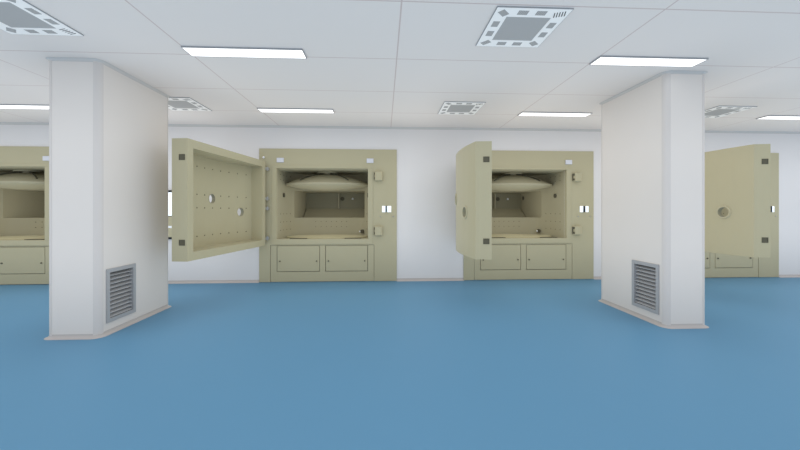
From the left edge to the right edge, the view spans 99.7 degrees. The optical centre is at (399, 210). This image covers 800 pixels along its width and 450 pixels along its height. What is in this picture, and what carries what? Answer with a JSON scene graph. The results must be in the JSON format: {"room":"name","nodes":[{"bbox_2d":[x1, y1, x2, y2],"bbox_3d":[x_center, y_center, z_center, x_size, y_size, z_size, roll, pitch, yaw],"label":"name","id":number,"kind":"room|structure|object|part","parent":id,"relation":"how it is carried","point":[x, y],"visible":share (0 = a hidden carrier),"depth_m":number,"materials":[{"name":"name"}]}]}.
{"room":"clean room","nodes":[
{"label":"clean room","id":0,"kind":"room"},
{"bbox_2d":[0,277,799,449],"bbox_3d":[0.424,1.404,1.490,26.070,0.050,10.525,0,0,-3],"label":"floor","id":1,"kind":"structure","parent":0,"point":[512,364],"depth_m":2.86,"materials":[{"name":"blue plastic"}]},
{"bbox_2d":[0,146,48,284],"bbox_3d":[-7.607,0.083,6.185,3.065,2.579,4.134,0,0,-3],"label":"chamber","id":2,"kind":"object","parent":1,"relation":"on","point":[24,170],"visible":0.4,"depth_m":6.32,"materials":[{"name":"beige metal"}]},
{"bbox_3d":[-7.550,-0.604,6.861,1.723,0.340,0.931,0,0,-3],"label":"dished plate","id":3,"kind":"part","parent":2,"relation":"part of","materials":[{"name":"beige metal"}]},
{"bbox_3d":[-7.523,1.018,6.301,1.990,0.703,0.050,0,0,-3],"label":"panel","id":4,"kind":"part","parent":2,"relation":"part of","materials":[{"name":"beige metal"}]},
{"bbox_3d":[-6.601,-0.983,6.306,0.132,0.088,0.023,0,0,-3],"label":"tag plate","id":5,"kind":"part","parent":2,"relation":"part of","materials":[{"name":"grey"}]},
{"bbox_2d":[44,57,171,339],"bbox_3d":[-3.575,-0.135,4.263,0.632,3.028,1.307,0,0,-3],"label":"pillar","id":6,"kind":"structure","parent":1,"relation":"on","point":[108,127],"depth_m":3.70,"materials":[{"name":"grey paint"}]},
{"bbox_2d":[106,263,135,322],"bbox_3d":[-3.327,0.952,3.978,0.102,0.602,0.441,0,0,-3],"label":"grille","id":7,"kind":"object","parent":6,"relation":"attached to","point":[120,281],"visible":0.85,"depth_m":4.00,"materials":[{"name":"grey metal"}]},
{"bbox_2d":[172,138,396,281],"bbox_3d":[-1.591,0.083,6.476,3.065,2.579,4.134,0,0,-3],"label":"chamber","id":8,"kind":"object","parent":1,"relation":"on","point":[310,214],"visible":1,"depth_m":6.55,"materials":[{"name":"beige metal"}]},
{"bbox_3d":[-1.507,1.018,6.591,1.990,0.703,0.050,0,0,-3],"label":"panel","id":9,"kind":"part","parent":8,"relation":"part of","materials":[{"name":"beige metal"}]},
{"bbox_3d":[-1.534,-0.604,7.152,1.723,0.340,0.931,0,0,-3],"label":"dished plate","id":10,"kind":"part","parent":8,"relation":"part of","materials":[{"name":"beige metal"}]},
{"bbox_3d":[-1.391,0.083,6.603,2.655,2.579,0.069,0,0,-3],"label":"plate","id":11,"kind":"part","parent":8,"relation":"part of","materials":[{"name":"beige metal"}]},
{"bbox_3d":[-1.592,0.050,8.367,1.495,0.216,0.338,0,0,-3],"label":"sloped plate","id":12,"kind":"part","parent":8,"relation":"part of","materials":[{"name":"beige metal"}]},
{"bbox_3d":[-1.537,-0.254,8.497,0.030,0.393,0.064,0,0,-3],"label":"post","id":13,"kind":"part","parent":8,"relation":"part of","materials":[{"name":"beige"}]},
{"bbox_3d":[-0.585,-0.983,6.596,0.132,0.088,0.023,0,0,-3],"label":"tag plate","id":14,"kind":"part","parent":8,"relation":"part of","materials":[{"name":"grey"}]},
{"bbox_2d":[382,206,390,211],"bbox_3d":[-0.262,-0.038,6.603,0.178,0.122,0.039,0,0,-3],"label":"switch plate","id":15,"kind":"object","parent":8,"relation":"attached to","point":[384,208],"depth_m":6.61,"materials":[{"name":"white plastic"}]},
{"bbox_2d":[455,141,593,279],"bbox_3d":[2.383,0.083,6.667,3.076,2.579,4.134,0,0,-3],"label":"chamber","id":16,"kind":"object","parent":1,"relation":"on","point":[509,204],"visible":1,"depth_m":6.79,"materials":[{"name":"beige metal"}]},
{"bbox_3d":[2.442,-0.254,8.689,0.030,0.393,0.064,0,0,-3],"label":"post","id":17,"kind":"part","parent":16,"relation":"part of","materials":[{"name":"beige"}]},
{"bbox_3d":[2.387,0.050,8.559,1.495,0.216,0.338,0,0,-3],"label":"sloped plate","id":18,"kind":"part","parent":16,"relation":"part of","materials":[{"name":"beige metal"}]},
{"bbox_3d":[2.446,-0.604,7.343,1.723,0.340,0.931,0,0,-3],"label":"dished plate","id":19,"kind":"part","parent":16,"relation":"part of","materials":[{"name":"beige metal"}]},
{"bbox_3d":[2.473,1.018,6.783,1.990,0.703,0.050,0,0,-3],"label":"panel","id":20,"kind":"part","parent":16,"relation":"part of","materials":[{"name":"beige metal"}]},
{"bbox_2d":[580,206,588,211],"bbox_3d":[3.718,-0.038,6.795,0.178,0.122,0.039,0,0,-3],"label":"switch plate","id":21,"kind":"object","parent":16,"relation":"attached to","point":[582,208],"depth_m":6.80,"materials":[{"name":"white plastic"}]},
{"bbox_2d":[598,70,708,328],"bbox_3d":[3.363,-0.135,4.603,0.597,3.028,1.307,0,0,-3],"label":"pillar","id":22,"kind":"structure","parent":1,"relation":"on","point":[653,130],"depth_m":4.09,"materials":[{"name":"grey paint"}]},
{"bbox_2d":[632,260,658,314],"bbox_3d":[3.161,0.952,4.296,0.102,0.602,0.441,0,0,-3],"label":"grille","id":23,"kind":"object","parent":22,"relation":"attached to","point":[645,276],"visible":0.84,"depth_m":4.31,"materials":[{"name":"grey metal"}]},
{"bbox_2d":[705,144,778,277],"bbox_3d":[6.347,0.083,6.858,3.076,2.579,4.134,0,0,-3],"label":"chamber","id":24,"kind":"object","parent":1,"relation":"on","point":[742,182],"visible":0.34,"depth_m":5.07,"materials":[{"name":"beige metal"}]},
{"bbox_3d":[6.436,1.018,6.974,1.990,0.703,0.050,0,0,-3],"label":"panel","id":25,"kind":"part","parent":24,"relation":"part of","materials":[{"name":"beige metal"}]},
{"bbox_3d":[6.551,0.083,6.987,2.655,2.579,0.069,0,0,-3],"label":"plate","id":26,"kind":"part","parent":24,"relation":"part of","materials":[{"name":"beige metal"}]},
{"bbox_2d":[0,0,799,131],"bbox_3d":[0.424,-1.675,1.490,26.070,0.050,10.525,0,0,-3],"label":"ceiling","id":27,"kind":"structure","parent":0,"point":[374,63],"depth_m":3.58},
{"bbox_2d":[0,104,48,108],"bbox_3d":[-6.008,-1.642,5.314,1.200,0.016,0.200,0,0,-3],"label":"recessed light","id":28,"kind":"object","parent":27,"relation":"in","point":[2,106],"visible":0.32,"depth_m":5.28,"materials":[{"name":"white plastic"}]},
{"bbox_3d":[-6.008,-1.642,5.314,1.200,0.016,0.200,0,0,-3],"label":"frame","id":29,"kind":"part","parent":28,"relation":"part of","materials":[{"name":"grey metal"}]},
{"bbox_2d":[0,0,83,35],"bbox_3d":[-3.270,-1.644,2.833,0.645,0.012,0.632,0,0,-3],"label":"ceiling vent","id":30,"kind":"object","parent":27,"relation":"in","point":[21,17],"visible":1,"depth_m":2.92,"materials":[{"name":"grey metal"}]},
{"bbox_2d":[168,97,211,110],"bbox_3d":[-3.384,-1.644,5.201,0.632,0.012,0.645,0,0,-3],"label":"ceiling vent","id":31,"kind":"object","parent":27,"relation":"in","point":[174,103],"visible":0.68,"depth_m":5.24,"materials":[{"name":"grey metal"}]},
{"bbox_2d":[181,46,306,58],"bbox_3d":[-1.594,-1.642,3.499,1.200,0.016,0.200,0,0,-3],"label":"recessed light","id":32,"kind":"object","parent":27,"relation":"in","point":[194,51],"visible":1,"depth_m":3.48,"materials":[{"name":"white plastic"}]},
{"bbox_2d":[257,108,333,112],"bbox_3d":[-1.692,-1.642,5.522,1.200,0.016,0.200,0,0,-3],"label":"recessed light","id":33,"kind":"object","parent":27,"relation":"in","point":[269,110],"visible":1,"depth_m":5.49,"materials":[{"name":"white plastic"}]},
{"bbox_2d":[438,101,485,114],"bbox_3d":[0.969,-1.644,5.411,0.632,0.012,0.645,0,0,-3],"label":"ceiling vent","id":34,"kind":"object","parent":27,"relation":"in","point":[448,107],"visible":1,"depth_m":5.35,"materials":[{"name":"grey metal"}]},
{"bbox_2d":[476,6,573,47],"bbox_3d":[1.083,-1.644,3.050,0.632,0.012,0.645,0,0,-3],"label":"ceiling vent","id":35,"kind":"object","parent":27,"relation":"in","point":[508,26],"visible":1,"depth_m":2.99,"materials":[{"name":"white metal"}]},
{"bbox_2d":[517,112,591,116],"bbox_3d":[2.624,-1.642,5.731,1.200,0.016,0.200,0,0,-3],"label":"recessed light","id":36,"kind":"object","parent":27,"relation":"in","point":[558,114],"visible":1,"depth_m":5.72,"materials":[{"name":"white plastic"}]},
{"bbox_2d":[589,55,708,66],"bbox_3d":[2.722,-1.642,3.707,1.200,0.016,0.200,0,0,-3],"label":"recessed light","id":37,"kind":"object","parent":27,"relation":"in","point":[601,60],"visible":1,"depth_m":3.69,"materials":[{"name":"white plastic"}]},
{"bbox_2d":[705,106,756,117],"bbox_3d":[5.297,-1.644,5.620,0.632,0.012,0.645,0,0,-3],"label":"ceiling vent","id":38,"kind":"object","parent":27,"relation":"in","point":[718,111],"visible":0.68,"depth_m":5.51,"materials":[{"name":"grey metal"}]},
{"bbox_3d":[5.297,-1.645,5.620,0.632,0.009,0.645,0,0,-3],"label":"edge frame","id":39,"kind":"part","parent":38,"relation":"part of","materials":[{"name":"grey metal"}]},
{"bbox_2d":[756,115,799,119],"bbox_3d":[6.940,-1.642,5.939,1.200,0.016,0.200,0,0,-3],"label":"recessed light","id":40,"kind":"object","parent":27,"relation":"in","point":[775,117],"visible":1,"depth_m":5.91,"materials":[{"name":"white plastic"}]},
{"bbox_2d":[0,125,799,280],"bbox_3d":[0.172,-0.135,6.705,26.070,3.029,0.082,0,0,-3],"label":"wall","id":41,"kind":"structure","parent":0,"point":[426,159],"depth_m":6.68,"materials":[{"name":"paint"}]},
{"bbox_2d":[168,190,171,238],"bbox_3d":[-4.406,0.072,6.412,0.495,0.932,0.061,0,0,-3],"label":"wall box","id":42,"kind":"object","parent":41,"relation":"attached to","point":[169,191],"visible":0.02,"depth_m":6.39,"materials":[{"name":"white plastic"}]},
{"bbox_2d":[0,122,799,133],"bbox_3d":[0.175,-1.630,6.644,26.070,0.040,0.040,0,0,-3],"label":"trim","id":43,"kind":"structure","parent":41,"relation":"attached to","point":[1,123],"depth_m":6.64,"materials":[{"name":"grey"}]},
{"bbox_2d":[168,275,799,283],"bbox_3d":[0.175,1.355,6.639,26.070,0.050,0.050,0,0,-3],"label":"baseboard","id":44,"kind":"structure","parent":41,"relation":"attached to","point":[780,276],"depth_m":6.52,"materials":[{"name":"grey"}]}
]}

